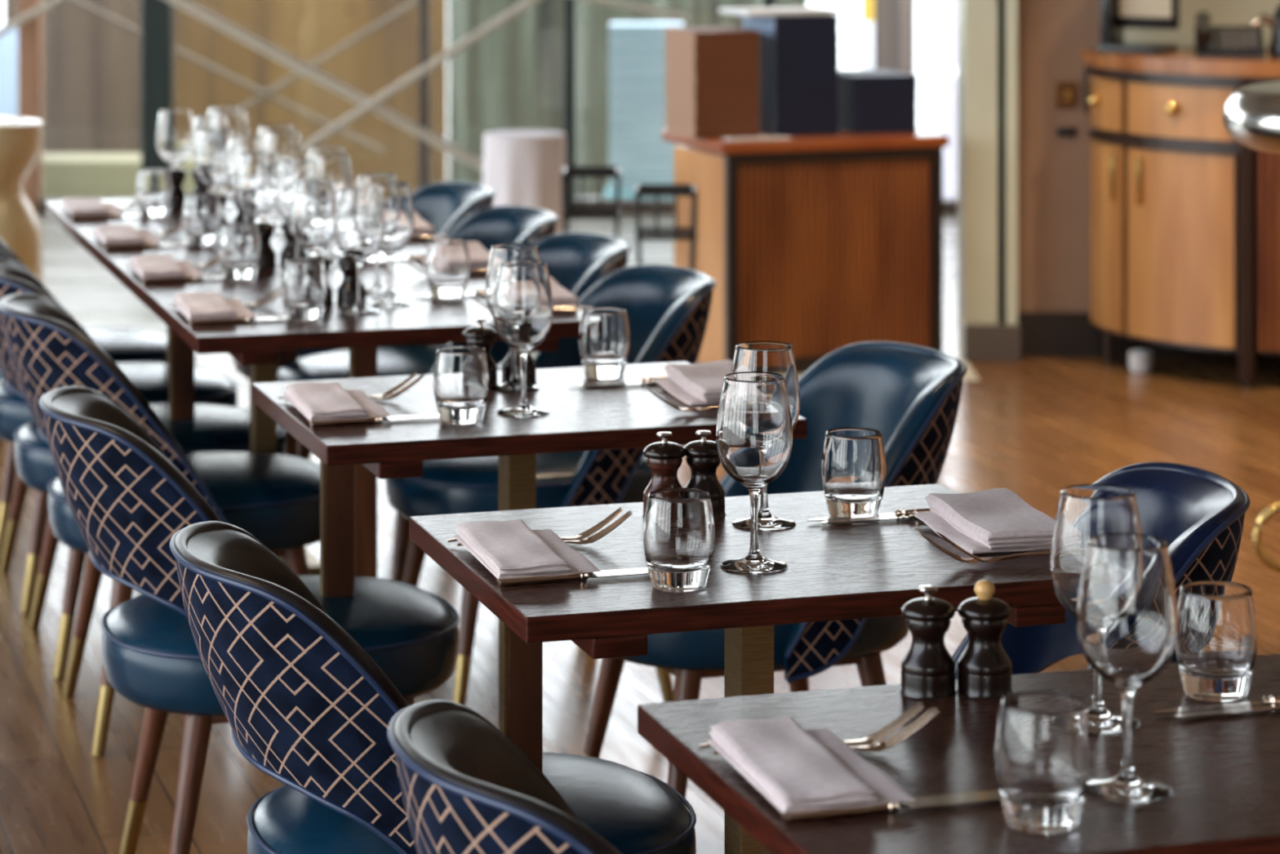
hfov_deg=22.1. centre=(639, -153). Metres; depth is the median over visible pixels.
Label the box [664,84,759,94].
folder
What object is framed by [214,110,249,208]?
wine glass
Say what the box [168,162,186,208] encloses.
pepper mill
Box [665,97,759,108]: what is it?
folder
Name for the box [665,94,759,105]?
folder
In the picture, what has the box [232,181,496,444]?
dining chair
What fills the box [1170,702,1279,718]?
table knife
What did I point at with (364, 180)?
wine glass
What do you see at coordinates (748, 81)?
folder
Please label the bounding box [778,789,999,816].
table knife
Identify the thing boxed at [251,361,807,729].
dining table
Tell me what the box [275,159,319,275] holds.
wine glass
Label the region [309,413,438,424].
table knife
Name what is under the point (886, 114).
folder
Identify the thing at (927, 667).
pepper mill
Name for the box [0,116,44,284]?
pedestal
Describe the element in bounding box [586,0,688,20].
rod
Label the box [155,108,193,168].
wine glass
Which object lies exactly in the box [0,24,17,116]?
window
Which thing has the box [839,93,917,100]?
folder
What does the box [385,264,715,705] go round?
dining chair
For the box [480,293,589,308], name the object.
fork
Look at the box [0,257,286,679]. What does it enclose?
dining chair
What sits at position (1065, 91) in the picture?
socket
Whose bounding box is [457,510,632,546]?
fork
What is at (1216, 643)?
water tumbler
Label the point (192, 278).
table knife
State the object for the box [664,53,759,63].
folder
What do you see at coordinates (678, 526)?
water tumbler
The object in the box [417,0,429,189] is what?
trim
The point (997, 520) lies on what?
folded napkin
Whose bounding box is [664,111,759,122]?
folder
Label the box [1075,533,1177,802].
wine glass
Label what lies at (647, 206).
trim
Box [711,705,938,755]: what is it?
fork
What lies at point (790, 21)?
folder
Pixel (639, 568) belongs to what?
table knife
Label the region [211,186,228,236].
pepper mill
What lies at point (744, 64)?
folder
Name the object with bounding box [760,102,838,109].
folder
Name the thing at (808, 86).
folder
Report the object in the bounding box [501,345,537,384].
pepper mill
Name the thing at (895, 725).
fork
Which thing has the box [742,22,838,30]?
folder
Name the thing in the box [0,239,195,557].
dining chair
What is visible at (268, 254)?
pepper mill
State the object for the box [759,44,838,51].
folder
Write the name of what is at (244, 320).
table knife
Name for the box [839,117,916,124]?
folder
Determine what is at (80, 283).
floor
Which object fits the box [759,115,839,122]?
folder
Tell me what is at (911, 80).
folder
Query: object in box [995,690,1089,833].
water tumbler
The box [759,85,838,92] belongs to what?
folder
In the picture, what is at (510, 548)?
folded napkin
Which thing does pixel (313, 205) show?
wine glass
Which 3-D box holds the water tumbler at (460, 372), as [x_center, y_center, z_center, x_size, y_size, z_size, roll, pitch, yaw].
[-0.255,0.766,4.660,0.079,0.103,0.079,0,0,-10]
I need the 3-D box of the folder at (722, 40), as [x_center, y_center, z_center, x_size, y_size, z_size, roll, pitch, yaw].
[0.217,0.578,9.925,0.205,0.010,0.300,0,0,-17]
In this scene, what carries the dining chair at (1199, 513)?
on the floor at (1034, 428)
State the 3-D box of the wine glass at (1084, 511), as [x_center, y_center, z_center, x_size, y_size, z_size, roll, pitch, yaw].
[0.428,0.710,3.057,0.087,0.216,0.087,0,0,-35]
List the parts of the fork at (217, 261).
handle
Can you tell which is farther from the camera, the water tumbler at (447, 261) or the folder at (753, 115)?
the folder at (753, 115)
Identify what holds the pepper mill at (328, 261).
on the dining table at (266, 346)
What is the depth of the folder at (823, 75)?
9.88 m
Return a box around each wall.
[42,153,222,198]
[1017,0,1268,311]
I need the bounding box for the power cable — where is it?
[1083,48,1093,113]
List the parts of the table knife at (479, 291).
blade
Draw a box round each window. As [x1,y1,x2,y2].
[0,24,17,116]
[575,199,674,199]
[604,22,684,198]
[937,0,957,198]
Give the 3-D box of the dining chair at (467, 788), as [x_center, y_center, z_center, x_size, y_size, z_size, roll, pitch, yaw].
[0.076,1.190,3.037,0.616,0.761,0.535,0,0,-17]
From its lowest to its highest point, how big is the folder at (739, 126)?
0.010 m
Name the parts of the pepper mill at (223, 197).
knob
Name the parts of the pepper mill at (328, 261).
knob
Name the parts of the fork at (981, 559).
handle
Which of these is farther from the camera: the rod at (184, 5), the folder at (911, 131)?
the rod at (184, 5)
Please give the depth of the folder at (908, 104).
9.96 m
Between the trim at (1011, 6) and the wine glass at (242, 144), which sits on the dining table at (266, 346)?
the wine glass at (242, 144)
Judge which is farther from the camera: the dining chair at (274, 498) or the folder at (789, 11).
the folder at (789, 11)
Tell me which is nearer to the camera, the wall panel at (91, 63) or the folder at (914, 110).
the folder at (914, 110)
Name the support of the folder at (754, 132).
on the folder at (700, 137)
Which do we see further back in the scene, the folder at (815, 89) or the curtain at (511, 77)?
the curtain at (511, 77)
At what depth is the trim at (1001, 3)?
10.05 m
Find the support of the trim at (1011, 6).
attached to the wall at (1054, 171)
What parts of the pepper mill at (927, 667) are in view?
knob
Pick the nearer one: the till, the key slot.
the till
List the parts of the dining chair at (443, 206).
seat, backrest, panel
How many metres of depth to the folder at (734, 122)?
9.79 m
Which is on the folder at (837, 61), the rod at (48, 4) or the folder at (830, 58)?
the folder at (830, 58)
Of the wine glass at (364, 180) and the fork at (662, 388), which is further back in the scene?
the wine glass at (364, 180)
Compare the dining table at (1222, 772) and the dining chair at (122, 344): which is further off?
the dining chair at (122, 344)
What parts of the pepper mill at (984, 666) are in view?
knob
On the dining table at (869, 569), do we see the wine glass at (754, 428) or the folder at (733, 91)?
the wine glass at (754, 428)
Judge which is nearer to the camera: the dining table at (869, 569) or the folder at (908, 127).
the dining table at (869, 569)
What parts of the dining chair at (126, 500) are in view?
panel, backrest, leg, leg, seat, seat frame, leg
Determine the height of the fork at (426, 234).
0.036 m
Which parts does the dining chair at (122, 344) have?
leg, seat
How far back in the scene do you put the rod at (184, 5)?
13.86 m
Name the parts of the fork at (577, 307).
handle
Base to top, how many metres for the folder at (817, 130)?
0.010 m
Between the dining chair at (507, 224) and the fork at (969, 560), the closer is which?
the fork at (969, 560)
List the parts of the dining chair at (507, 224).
leg, seat, backrest, panel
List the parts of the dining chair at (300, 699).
backrest, panel, seat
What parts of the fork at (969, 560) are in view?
handle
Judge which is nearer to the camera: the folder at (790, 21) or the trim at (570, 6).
the folder at (790, 21)
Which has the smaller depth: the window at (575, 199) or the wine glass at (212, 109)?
the wine glass at (212, 109)
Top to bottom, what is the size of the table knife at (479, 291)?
0.012 m
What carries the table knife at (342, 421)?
on the dining table at (597, 418)
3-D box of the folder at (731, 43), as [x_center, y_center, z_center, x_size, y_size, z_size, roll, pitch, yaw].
[0.217,0.588,9.923,0.205,0.010,0.300,0,0,-17]
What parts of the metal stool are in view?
leg, leg, frame, frame, leg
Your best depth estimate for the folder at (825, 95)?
9.88 m
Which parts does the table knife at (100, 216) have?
handle, blade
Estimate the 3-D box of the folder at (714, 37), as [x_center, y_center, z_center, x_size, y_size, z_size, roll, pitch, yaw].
[0.218,0.567,9.924,0.205,0.010,0.300,0,0,-17]
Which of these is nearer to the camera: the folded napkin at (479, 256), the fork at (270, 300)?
the fork at (270, 300)
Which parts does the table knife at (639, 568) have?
blade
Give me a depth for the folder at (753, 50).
9.79 m
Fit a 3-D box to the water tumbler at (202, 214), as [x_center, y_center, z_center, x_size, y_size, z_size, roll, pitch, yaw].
[-0.901,0.766,6.732,0.079,0.103,0.079,0,0,-22]
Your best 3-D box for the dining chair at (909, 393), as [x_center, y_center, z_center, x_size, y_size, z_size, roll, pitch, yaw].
[0.203,1.190,5.146,0.616,0.761,0.535,0,0,-20]
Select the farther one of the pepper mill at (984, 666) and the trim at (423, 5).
the trim at (423, 5)
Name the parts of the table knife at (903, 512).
blade, handle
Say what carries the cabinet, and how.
on the floor at (80, 283)
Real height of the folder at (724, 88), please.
0.010 m
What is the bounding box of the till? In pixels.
[1097,0,1179,54]
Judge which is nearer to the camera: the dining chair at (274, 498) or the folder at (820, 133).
the dining chair at (274, 498)
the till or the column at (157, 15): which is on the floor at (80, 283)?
the column at (157, 15)
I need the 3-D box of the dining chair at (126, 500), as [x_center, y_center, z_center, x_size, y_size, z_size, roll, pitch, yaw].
[-0.579,1.190,4.857,0.616,0.761,0.535,0,0,-17]
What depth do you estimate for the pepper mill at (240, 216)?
6.88 m
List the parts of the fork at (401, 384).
handle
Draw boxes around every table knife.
[71,213,170,219]
[104,242,198,248]
[142,275,257,283]
[155,243,189,244]
[189,316,289,324]
[197,275,257,278]
[249,316,286,319]
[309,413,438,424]
[310,414,439,426]
[392,253,426,257]
[392,254,421,260]
[413,288,484,296]
[420,290,485,297]
[496,567,648,582]
[497,569,648,585]
[568,375,668,385]
[578,377,657,386]
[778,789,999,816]
[782,793,1001,822]
[807,507,931,521]
[820,510,928,524]
[1152,694,1279,714]
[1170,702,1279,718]
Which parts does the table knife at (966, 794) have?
blade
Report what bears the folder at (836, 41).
on the folder at (803, 45)
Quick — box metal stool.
[561,166,621,239]
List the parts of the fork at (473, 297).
handle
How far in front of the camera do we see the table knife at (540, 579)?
3.64 m
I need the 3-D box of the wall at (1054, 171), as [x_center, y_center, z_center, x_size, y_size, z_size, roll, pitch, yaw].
[2.678,-0.032,10.180,3.045,3.200,0.160,0,0,0]
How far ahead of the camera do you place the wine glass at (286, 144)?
6.89 m
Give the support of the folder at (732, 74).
on the folder at (740, 77)
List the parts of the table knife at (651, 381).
blade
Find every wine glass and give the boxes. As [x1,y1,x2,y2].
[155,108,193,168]
[191,114,227,213]
[195,128,232,192]
[208,105,239,201]
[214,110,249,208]
[225,135,265,222]
[235,151,278,262]
[257,124,292,226]
[264,130,303,235]
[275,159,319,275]
[288,178,336,300]
[306,146,344,257]
[312,153,353,267]
[334,187,384,315]
[355,173,398,295]
[368,181,413,306]
[484,243,539,392]
[493,260,553,417]
[715,371,792,573]
[730,341,799,529]
[1050,484,1142,733]
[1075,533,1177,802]
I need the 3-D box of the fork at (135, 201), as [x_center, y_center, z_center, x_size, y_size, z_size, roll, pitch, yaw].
[-1.214,0.797,7.402,0.205,0.036,0.024,0,0,-6]
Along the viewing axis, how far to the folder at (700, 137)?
9.79 m
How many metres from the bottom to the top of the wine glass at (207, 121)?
0.216 m
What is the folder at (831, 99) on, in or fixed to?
on the folder at (834, 102)
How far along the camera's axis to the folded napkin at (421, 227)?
6.84 m
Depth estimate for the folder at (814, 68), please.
9.88 m
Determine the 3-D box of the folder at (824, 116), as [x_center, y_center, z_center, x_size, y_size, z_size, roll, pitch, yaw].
[0.460,0.814,10.023,0.205,0.010,0.300,0,0,-18]
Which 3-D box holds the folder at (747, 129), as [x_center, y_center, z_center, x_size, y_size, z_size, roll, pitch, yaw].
[0.219,0.845,9.922,0.205,0.010,0.300,0,0,-17]
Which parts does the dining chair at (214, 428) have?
panel, backrest, leg, leg, seat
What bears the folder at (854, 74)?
on the folder at (911, 80)
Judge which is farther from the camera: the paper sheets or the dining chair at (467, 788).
the paper sheets
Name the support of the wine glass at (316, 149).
on the dining table at (266, 346)
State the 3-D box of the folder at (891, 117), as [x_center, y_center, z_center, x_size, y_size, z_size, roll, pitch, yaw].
[0.706,0.825,10.100,0.205,0.010,0.300,0,0,-16]
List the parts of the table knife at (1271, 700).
blade, handle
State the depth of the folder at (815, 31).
9.89 m
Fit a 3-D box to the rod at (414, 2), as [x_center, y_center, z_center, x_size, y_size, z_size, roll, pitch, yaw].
[-0.060,0.107,14.400,3.415,2.123,0.024,0,0,0]
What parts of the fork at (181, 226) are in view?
handle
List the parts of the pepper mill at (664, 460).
knob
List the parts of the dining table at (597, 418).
post, post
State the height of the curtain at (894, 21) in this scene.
2.600 m
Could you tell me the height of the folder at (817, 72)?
0.010 m
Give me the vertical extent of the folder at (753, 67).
0.010 m
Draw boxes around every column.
[141,0,173,169]
[957,0,997,356]
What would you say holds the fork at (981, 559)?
on the dining table at (869, 569)
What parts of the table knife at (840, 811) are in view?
handle, blade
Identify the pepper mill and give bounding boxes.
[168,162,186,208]
[191,168,208,193]
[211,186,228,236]
[231,194,254,223]
[253,215,276,269]
[279,222,306,268]
[306,248,333,307]
[336,255,367,306]
[462,317,497,387]
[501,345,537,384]
[642,431,685,517]
[684,430,725,518]
[899,584,956,698]
[955,579,1013,697]
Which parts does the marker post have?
post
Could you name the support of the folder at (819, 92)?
on the folder at (825, 95)
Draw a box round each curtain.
[448,0,808,196]
[861,0,915,75]
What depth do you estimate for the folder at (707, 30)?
9.85 m
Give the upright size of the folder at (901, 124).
0.010 m
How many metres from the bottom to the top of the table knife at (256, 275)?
0.012 m
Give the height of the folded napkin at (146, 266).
0.018 m
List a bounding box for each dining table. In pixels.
[45,195,582,577]
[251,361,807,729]
[408,484,1065,853]
[637,653,1279,853]
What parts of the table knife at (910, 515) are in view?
blade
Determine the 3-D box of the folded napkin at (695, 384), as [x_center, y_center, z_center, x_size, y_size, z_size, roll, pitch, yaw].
[0.108,0.800,4.888,0.126,0.034,0.210,0,0,-16]
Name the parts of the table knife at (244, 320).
handle, blade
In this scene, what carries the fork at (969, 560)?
on the dining table at (869, 569)
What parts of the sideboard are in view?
knob, drawer, door, leg, handle, handle, rail, knob, drawer, door, moulding, corner post, leg, ribbed panel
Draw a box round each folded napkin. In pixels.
[61,197,124,216]
[93,224,162,245]
[128,254,204,279]
[173,292,257,320]
[283,382,391,421]
[410,211,435,238]
[417,241,490,271]
[454,519,600,578]
[484,275,578,308]
[653,360,733,406]
[706,715,915,813]
[912,488,1055,554]
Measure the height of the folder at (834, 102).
0.010 m
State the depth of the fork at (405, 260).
6.22 m
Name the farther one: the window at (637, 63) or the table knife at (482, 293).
the window at (637, 63)
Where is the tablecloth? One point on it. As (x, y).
(523, 167)
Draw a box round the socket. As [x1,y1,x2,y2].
[1055,81,1076,107]
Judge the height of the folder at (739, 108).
0.010 m
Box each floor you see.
[0,356,1279,853]
[36,214,979,380]
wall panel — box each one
[4,0,141,153]
[173,0,447,195]
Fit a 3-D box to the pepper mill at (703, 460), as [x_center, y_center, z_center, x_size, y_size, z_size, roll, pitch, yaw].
[0.078,0.766,4.010,0.055,0.103,0.055,0,0,0]
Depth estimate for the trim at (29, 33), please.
13.94 m
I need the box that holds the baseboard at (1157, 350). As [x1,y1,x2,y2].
[1131,338,1279,356]
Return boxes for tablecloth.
[482,129,566,234]
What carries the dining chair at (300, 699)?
on the floor at (1034, 428)
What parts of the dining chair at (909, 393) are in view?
leg, leg, seat, seat frame, leg, backrest, leg, panel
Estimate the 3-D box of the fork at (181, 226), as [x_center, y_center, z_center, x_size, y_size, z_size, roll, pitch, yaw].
[-1.043,0.798,6.857,0.205,0.036,0.024,0,0,-7]
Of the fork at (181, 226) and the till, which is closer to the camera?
the fork at (181, 226)
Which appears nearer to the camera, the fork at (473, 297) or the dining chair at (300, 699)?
the dining chair at (300, 699)
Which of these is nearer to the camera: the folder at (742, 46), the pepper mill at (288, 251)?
the pepper mill at (288, 251)
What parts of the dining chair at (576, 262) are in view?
leg, backrest, panel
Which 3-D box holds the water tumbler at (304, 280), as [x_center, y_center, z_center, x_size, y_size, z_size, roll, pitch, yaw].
[-0.581,0.766,5.661,0.079,0.103,0.079,0,0,-3]
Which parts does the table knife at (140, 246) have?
handle, blade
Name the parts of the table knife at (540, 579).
handle, blade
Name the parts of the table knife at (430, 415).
blade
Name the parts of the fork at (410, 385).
handle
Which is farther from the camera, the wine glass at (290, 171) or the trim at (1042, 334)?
the trim at (1042, 334)
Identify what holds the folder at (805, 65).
on the folder at (814, 68)
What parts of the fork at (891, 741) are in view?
handle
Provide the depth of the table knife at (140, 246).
6.67 m
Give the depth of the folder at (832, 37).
9.88 m
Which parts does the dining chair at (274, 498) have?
leg, backrest, panel, leg, seat, seat frame, leg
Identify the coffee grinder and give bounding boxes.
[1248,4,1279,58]
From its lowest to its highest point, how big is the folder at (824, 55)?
0.010 m
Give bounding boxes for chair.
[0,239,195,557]
[0,240,237,613]
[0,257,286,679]
[0,293,319,756]
[39,386,459,853]
[169,520,696,853]
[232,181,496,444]
[276,204,558,460]
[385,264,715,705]
[386,698,622,853]
[391,232,631,582]
[582,342,967,798]
[635,184,697,270]
[951,462,1249,679]
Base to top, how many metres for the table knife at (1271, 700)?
0.012 m
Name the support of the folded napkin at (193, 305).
on the dining table at (266, 346)
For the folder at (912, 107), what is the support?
on the folder at (914, 110)
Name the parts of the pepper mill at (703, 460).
knob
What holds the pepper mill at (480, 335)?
on the dining table at (597, 418)
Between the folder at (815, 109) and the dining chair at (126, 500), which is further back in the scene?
the folder at (815, 109)
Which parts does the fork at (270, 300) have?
handle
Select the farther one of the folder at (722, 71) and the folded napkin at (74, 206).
the folder at (722, 71)
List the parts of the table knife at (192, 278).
handle, blade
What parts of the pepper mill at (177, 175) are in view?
knob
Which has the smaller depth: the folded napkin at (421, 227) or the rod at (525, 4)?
the folded napkin at (421, 227)
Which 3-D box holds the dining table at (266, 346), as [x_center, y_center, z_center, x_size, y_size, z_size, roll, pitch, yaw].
[-0.722,1.193,6.614,0.700,0.750,2.204,0,0,-17]
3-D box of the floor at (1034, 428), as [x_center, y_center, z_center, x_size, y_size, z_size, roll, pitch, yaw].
[-0.252,1.628,3.300,8.903,0.120,13.600,0,0,0]
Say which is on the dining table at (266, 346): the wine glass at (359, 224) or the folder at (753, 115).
the wine glass at (359, 224)
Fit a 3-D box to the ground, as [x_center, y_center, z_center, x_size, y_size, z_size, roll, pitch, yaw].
[-2.000,1.818,24.000,60.000,0.100,62.000,0,0,0]
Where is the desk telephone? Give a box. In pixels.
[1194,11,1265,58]
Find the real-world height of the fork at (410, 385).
0.036 m
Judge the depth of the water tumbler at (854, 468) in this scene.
3.97 m
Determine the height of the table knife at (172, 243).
0.012 m
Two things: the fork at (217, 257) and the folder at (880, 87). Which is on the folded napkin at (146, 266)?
the fork at (217, 257)
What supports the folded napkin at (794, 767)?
on the dining table at (1222, 772)
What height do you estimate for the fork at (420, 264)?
0.036 m
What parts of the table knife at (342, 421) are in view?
handle, blade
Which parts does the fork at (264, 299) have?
handle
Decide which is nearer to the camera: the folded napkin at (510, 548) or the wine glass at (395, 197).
the folded napkin at (510, 548)
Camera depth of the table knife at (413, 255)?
6.49 m
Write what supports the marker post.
on the ground
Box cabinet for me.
[662,128,949,373]
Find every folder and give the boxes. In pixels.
[664,26,759,35]
[664,33,759,42]
[664,44,759,53]
[664,47,759,56]
[664,50,759,59]
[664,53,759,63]
[664,60,759,70]
[664,64,759,73]
[664,74,759,84]
[664,77,759,87]
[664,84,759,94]
[664,87,759,97]
[664,90,759,101]
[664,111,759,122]
[664,114,759,125]
[664,117,759,128]
[664,124,759,136]
[665,31,759,39]
[665,37,759,46]
[665,40,759,49]
[665,57,759,66]
[665,67,759,77]
[665,71,760,80]
[665,80,759,91]
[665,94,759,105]
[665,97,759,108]
[665,101,759,111]
[665,104,759,115]
[665,107,759,118]
[665,121,759,132]
[665,128,759,139]
[719,6,839,16]
[741,18,838,26]
[741,25,838,34]
[742,15,839,23]
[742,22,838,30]
[750,14,838,20]
[759,31,838,37]
[759,41,838,47]
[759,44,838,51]
[759,48,839,54]
[759,51,838,57]
[759,55,838,61]
[759,58,839,64]
[759,65,838,71]
[759,68,838,75]
[759,79,839,84]
[759,82,838,88]
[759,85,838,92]
[759,88,839,95]
[759,92,839,98]
[759,95,839,102]
[759,98,838,106]
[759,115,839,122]
[759,119,838,126]
[759,122,839,129]
[759,129,839,136]
[760,35,839,40]
[760,38,838,44]
[760,62,839,68]
[760,71,838,78]
[760,75,839,81]
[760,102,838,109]
[760,106,839,112]
[760,109,839,115]
[760,112,839,119]
[760,126,838,133]
[837,86,917,93]
[838,68,917,79]
[838,76,917,83]
[838,80,917,86]
[838,83,917,89]
[838,89,916,97]
[838,100,916,106]
[838,103,916,110]
[838,106,916,113]
[838,113,916,120]
[838,120,916,127]
[838,124,917,130]
[838,127,917,133]
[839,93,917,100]
[839,97,917,103]
[839,110,917,117]
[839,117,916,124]
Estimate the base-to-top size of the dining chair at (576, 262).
0.761 m
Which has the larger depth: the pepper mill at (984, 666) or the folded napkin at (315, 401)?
the folded napkin at (315, 401)
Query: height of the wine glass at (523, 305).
0.216 m
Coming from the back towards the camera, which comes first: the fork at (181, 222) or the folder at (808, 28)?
the folder at (808, 28)
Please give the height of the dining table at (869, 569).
0.750 m
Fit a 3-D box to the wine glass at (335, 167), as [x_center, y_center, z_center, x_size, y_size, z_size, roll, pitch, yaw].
[-0.604,0.710,6.397,0.087,0.216,0.087,0,0,-10]
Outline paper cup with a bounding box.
[1128,348,1152,372]
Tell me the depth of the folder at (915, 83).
9.96 m
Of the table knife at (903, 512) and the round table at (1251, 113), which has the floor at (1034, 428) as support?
the round table at (1251, 113)
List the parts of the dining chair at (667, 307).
leg, leg, seat, backrest, panel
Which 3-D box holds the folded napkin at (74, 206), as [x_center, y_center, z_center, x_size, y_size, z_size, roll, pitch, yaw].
[-1.223,0.802,7.305,0.118,0.018,0.250,0,0,-15]
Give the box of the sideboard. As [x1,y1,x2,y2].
[1080,48,1279,387]
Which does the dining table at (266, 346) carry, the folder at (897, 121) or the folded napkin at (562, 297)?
the folded napkin at (562, 297)
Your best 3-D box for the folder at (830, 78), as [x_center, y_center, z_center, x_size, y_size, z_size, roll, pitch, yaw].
[0.460,0.701,10.020,0.205,0.010,0.300,0,0,-18]
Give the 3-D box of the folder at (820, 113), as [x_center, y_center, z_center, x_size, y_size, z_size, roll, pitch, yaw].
[0.459,0.804,10.023,0.205,0.010,0.301,0,0,-18]
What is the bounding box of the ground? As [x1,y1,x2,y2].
[0,0,938,198]
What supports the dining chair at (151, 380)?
on the floor at (1034, 428)
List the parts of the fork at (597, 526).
handle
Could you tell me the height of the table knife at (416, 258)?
0.012 m
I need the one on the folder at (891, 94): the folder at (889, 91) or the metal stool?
the folder at (889, 91)
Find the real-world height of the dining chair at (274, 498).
0.761 m
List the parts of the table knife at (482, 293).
blade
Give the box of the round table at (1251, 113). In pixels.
[1222,80,1279,573]
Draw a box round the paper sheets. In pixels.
[721,136,792,141]
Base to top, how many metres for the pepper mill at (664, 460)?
0.103 m
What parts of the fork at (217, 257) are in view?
handle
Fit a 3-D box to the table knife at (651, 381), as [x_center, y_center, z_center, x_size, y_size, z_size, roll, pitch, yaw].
[0.010,0.813,4.976,0.220,0.012,0.016,0,0,-18]
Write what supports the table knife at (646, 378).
on the dining table at (597, 418)
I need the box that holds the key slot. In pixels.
[1056,127,1075,136]
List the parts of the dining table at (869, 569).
post, post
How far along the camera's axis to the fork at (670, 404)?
4.71 m
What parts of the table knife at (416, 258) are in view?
blade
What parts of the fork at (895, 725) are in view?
handle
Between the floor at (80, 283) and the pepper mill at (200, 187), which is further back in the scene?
the floor at (80, 283)
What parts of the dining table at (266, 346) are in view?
post, post, post, post, post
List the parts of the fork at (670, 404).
handle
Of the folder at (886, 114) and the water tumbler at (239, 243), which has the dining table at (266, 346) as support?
the water tumbler at (239, 243)
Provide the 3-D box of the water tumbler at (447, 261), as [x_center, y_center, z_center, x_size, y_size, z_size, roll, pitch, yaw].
[-0.349,0.766,5.937,0.079,0.103,0.079,0,0,10]
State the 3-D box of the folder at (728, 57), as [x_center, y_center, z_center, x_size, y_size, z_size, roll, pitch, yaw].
[0.217,0.629,9.923,0.205,0.010,0.300,0,0,-17]
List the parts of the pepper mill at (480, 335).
knob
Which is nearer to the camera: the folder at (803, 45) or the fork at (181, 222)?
the fork at (181, 222)
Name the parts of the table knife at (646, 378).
blade, handle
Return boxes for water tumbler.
[136,168,172,217]
[182,192,222,246]
[218,222,260,280]
[281,257,327,321]
[365,251,386,262]
[426,239,469,299]
[433,345,488,424]
[578,306,630,379]
[643,487,714,591]
[821,426,886,518]
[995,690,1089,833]
[1174,580,1257,702]
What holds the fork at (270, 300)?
on the folded napkin at (193, 305)
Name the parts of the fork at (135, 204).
handle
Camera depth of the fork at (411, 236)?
6.78 m
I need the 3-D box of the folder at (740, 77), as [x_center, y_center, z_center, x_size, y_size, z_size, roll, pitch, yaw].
[0.219,0.691,9.922,0.205,0.010,0.300,0,0,-17]
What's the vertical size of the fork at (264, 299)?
0.036 m
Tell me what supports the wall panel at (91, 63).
on the ground
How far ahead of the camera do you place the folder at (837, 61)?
9.88 m
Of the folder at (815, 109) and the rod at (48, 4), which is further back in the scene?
the rod at (48, 4)
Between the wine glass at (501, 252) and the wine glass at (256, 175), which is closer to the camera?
the wine glass at (501, 252)
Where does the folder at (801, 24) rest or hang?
on the folder at (808, 28)
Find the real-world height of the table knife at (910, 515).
0.012 m
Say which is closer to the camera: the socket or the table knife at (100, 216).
the table knife at (100, 216)
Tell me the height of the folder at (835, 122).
0.010 m
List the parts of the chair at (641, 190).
leg, frame, frame, leg, leg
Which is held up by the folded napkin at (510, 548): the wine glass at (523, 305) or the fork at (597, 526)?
the fork at (597, 526)
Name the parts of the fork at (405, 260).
handle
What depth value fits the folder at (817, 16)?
9.89 m
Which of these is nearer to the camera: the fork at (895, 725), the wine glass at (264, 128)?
the fork at (895, 725)
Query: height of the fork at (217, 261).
0.036 m
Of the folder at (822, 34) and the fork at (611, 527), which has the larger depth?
the folder at (822, 34)
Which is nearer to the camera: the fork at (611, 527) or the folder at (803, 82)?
the fork at (611, 527)
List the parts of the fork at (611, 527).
handle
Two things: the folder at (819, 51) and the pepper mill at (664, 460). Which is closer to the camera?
the pepper mill at (664, 460)
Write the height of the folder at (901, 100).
0.010 m
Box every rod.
[0,0,62,36]
[69,0,384,154]
[165,0,483,171]
[240,0,417,111]
[301,0,539,153]
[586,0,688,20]
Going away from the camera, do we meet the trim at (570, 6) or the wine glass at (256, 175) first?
the wine glass at (256, 175)
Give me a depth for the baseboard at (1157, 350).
10.06 m
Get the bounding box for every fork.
[57,200,137,208]
[61,203,137,208]
[88,220,182,235]
[93,224,183,236]
[124,255,218,266]
[128,259,219,268]
[168,285,281,306]
[173,291,281,307]
[277,371,417,399]
[284,373,424,401]
[400,256,487,274]
[410,256,487,270]
[411,235,439,239]
[412,234,448,237]
[447,506,622,542]
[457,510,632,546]
[467,293,582,311]
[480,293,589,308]
[644,386,719,411]
[659,386,718,410]
[697,701,924,748]
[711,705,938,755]
[916,529,1051,563]
[936,531,1051,562]
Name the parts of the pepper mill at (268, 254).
knob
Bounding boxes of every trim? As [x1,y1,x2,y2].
[17,0,42,214]
[37,198,957,214]
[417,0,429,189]
[564,0,576,207]
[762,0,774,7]
[964,324,1020,361]
[997,0,1004,324]
[1004,0,1017,324]
[1017,311,1131,357]
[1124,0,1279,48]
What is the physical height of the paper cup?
0.062 m
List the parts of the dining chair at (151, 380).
leg, backrest, leg, seat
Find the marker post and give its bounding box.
[862,0,874,69]
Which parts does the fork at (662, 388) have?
handle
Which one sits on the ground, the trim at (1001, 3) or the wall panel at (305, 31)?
the wall panel at (305, 31)
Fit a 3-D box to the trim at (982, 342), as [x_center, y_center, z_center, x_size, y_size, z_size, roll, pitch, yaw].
[1.075,1.513,9.985,0.170,0.110,0.040,0,0,0]

